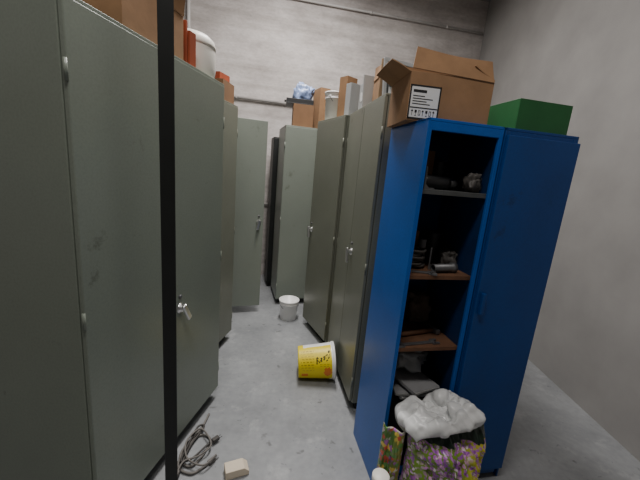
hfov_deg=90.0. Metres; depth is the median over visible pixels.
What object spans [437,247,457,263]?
rag
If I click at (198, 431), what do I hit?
cable
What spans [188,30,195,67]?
box
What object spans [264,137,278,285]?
tall cabinet
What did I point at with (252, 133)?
tall cabinet
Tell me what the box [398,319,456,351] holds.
shelf
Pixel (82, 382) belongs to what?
tall cabinet
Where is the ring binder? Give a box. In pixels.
[358,84,362,108]
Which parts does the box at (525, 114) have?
lid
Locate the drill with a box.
[426,174,457,189]
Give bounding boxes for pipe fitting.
[430,262,457,272]
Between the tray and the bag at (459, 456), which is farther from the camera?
the tray
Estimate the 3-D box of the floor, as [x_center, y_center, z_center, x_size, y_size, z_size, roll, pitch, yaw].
[-0.206,1.203,1.790,5.000,0.100,7.800,5,12,0]
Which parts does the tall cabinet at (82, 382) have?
door, handle, door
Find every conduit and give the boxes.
[187,0,190,27]
[234,95,285,104]
[300,0,482,34]
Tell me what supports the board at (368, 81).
on the tall cabinet at (368, 140)
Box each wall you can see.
[183,0,488,274]
[479,0,639,461]
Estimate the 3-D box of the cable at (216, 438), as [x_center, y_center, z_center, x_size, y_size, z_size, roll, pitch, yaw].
[-0.689,1.105,1.708,0.167,0.021,0.291,11,13,27]
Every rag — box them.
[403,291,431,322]
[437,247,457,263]
[462,173,481,192]
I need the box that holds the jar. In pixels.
[372,468,389,479]
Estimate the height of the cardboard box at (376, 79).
0.289 m
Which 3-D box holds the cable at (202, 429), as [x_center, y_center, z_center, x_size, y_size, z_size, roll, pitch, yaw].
[-0.630,1.109,1.659,0.190,0.021,0.327,5,12,0]
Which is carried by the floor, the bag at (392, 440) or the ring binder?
the bag at (392, 440)
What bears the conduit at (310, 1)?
attached to the wall at (265, 48)
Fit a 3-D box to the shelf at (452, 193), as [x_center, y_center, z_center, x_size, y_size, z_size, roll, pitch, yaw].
[0.522,-0.227,1.482,0.311,0.020,0.332,2,12,-12]
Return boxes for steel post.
[157,0,177,479]
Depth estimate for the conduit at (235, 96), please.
4.07 m
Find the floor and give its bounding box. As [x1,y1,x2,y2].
[144,274,639,479]
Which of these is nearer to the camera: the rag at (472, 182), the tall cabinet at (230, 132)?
the rag at (472, 182)
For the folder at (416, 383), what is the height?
0.026 m
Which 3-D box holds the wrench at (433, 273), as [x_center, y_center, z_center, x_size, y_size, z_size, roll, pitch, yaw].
[0.436,0.139,1.411,0.150,0.010,0.040,6,12,6]
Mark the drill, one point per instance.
(437, 182)
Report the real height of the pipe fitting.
0.046 m
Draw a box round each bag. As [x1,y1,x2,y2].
[292,82,314,99]
[377,423,405,479]
[395,388,485,441]
[396,351,428,372]
[399,424,485,479]
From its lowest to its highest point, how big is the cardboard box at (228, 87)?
0.144 m
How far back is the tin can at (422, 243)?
1.55 m
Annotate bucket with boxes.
[279,295,298,320]
[298,341,335,378]
[325,91,338,119]
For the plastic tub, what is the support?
on the tall cabinet at (82, 382)
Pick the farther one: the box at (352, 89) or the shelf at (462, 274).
the box at (352, 89)
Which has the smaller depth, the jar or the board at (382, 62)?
the jar
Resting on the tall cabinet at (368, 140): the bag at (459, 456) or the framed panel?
the framed panel
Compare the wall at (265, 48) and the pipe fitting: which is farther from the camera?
the wall at (265, 48)
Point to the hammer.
(429, 328)
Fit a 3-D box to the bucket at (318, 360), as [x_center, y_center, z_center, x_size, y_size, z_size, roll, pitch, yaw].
[-0.027,0.898,2.405,0.290,0.272,0.272,4,12,-6]
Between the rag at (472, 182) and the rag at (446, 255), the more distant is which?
the rag at (446, 255)
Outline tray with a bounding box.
[284,97,313,106]
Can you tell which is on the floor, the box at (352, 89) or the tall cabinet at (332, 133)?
the tall cabinet at (332, 133)
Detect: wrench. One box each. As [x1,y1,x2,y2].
[399,338,439,347]
[410,270,436,275]
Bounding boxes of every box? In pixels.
[82,0,184,59]
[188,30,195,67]
[215,71,229,82]
[215,78,233,103]
[291,103,313,127]
[312,87,330,128]
[337,76,357,116]
[344,82,359,114]
[372,65,380,100]
[377,46,494,127]
[387,390,433,464]
[426,150,435,174]
[487,98,572,134]
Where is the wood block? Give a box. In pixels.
[224,458,248,479]
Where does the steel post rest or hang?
on the floor
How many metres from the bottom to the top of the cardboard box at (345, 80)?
0.314 m
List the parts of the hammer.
handle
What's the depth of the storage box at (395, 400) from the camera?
1.57 m
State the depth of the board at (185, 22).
1.44 m
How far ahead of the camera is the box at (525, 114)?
1.34 m
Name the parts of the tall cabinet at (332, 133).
handle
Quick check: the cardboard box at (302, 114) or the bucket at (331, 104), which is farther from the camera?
the cardboard box at (302, 114)
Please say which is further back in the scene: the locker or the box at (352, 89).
the box at (352, 89)
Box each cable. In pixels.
[177,413,218,474]
[178,428,216,475]
[179,424,221,470]
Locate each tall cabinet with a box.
[0,0,223,479]
[219,100,237,342]
[232,117,267,306]
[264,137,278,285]
[271,125,316,302]
[303,115,349,342]
[328,93,390,408]
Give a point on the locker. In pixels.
(461, 216)
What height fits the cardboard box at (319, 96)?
0.424 m
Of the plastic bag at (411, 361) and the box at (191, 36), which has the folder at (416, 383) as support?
the plastic bag at (411, 361)
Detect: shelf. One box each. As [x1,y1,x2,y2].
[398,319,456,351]
[409,261,470,279]
[422,189,485,198]
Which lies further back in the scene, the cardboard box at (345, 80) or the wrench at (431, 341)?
the cardboard box at (345, 80)
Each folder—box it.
[393,378,429,395]
[395,368,439,394]
[398,396,424,398]
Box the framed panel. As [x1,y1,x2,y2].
[382,57,413,94]
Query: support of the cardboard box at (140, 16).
on the tall cabinet at (82, 382)
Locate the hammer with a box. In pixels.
[401,323,439,336]
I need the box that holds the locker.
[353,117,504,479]
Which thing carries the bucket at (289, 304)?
on the floor
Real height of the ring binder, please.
0.200 m
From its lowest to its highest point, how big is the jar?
0.316 m
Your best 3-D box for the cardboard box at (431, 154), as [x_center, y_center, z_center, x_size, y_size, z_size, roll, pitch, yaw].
[0.494,-0.346,1.562,0.075,0.174,0.080,1,13,-18]
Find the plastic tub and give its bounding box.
[188,28,215,78]
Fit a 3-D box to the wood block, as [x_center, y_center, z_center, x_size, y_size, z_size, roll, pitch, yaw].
[-0.419,1.149,1.609,0.115,0.045,0.064,0,13,-23]
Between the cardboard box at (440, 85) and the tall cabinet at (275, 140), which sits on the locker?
the cardboard box at (440, 85)
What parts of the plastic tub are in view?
lid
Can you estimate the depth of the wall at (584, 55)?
2.39 m
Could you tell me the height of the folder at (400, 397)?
0.023 m
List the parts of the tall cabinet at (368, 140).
door, handle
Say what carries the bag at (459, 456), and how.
on the floor
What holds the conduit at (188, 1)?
attached to the wall at (265, 48)
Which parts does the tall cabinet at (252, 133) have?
handle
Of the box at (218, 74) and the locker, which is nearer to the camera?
the locker
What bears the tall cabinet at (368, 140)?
on the floor
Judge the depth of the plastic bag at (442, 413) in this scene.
1.32 m
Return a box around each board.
[183,20,187,62]
[361,74,374,107]
[377,58,383,97]
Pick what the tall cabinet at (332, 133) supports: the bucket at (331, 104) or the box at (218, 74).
the bucket at (331, 104)
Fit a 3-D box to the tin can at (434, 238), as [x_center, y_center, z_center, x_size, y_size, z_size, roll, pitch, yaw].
[0.570,0.032,1.627,0.086,0.152,0.086,5,12,0]
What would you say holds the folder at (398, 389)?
on the folder at (400, 397)
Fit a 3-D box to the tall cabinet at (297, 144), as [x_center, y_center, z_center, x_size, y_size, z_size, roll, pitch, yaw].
[-0.077,-0.252,3.748,0.849,1.950,0.509,2,12,-16]

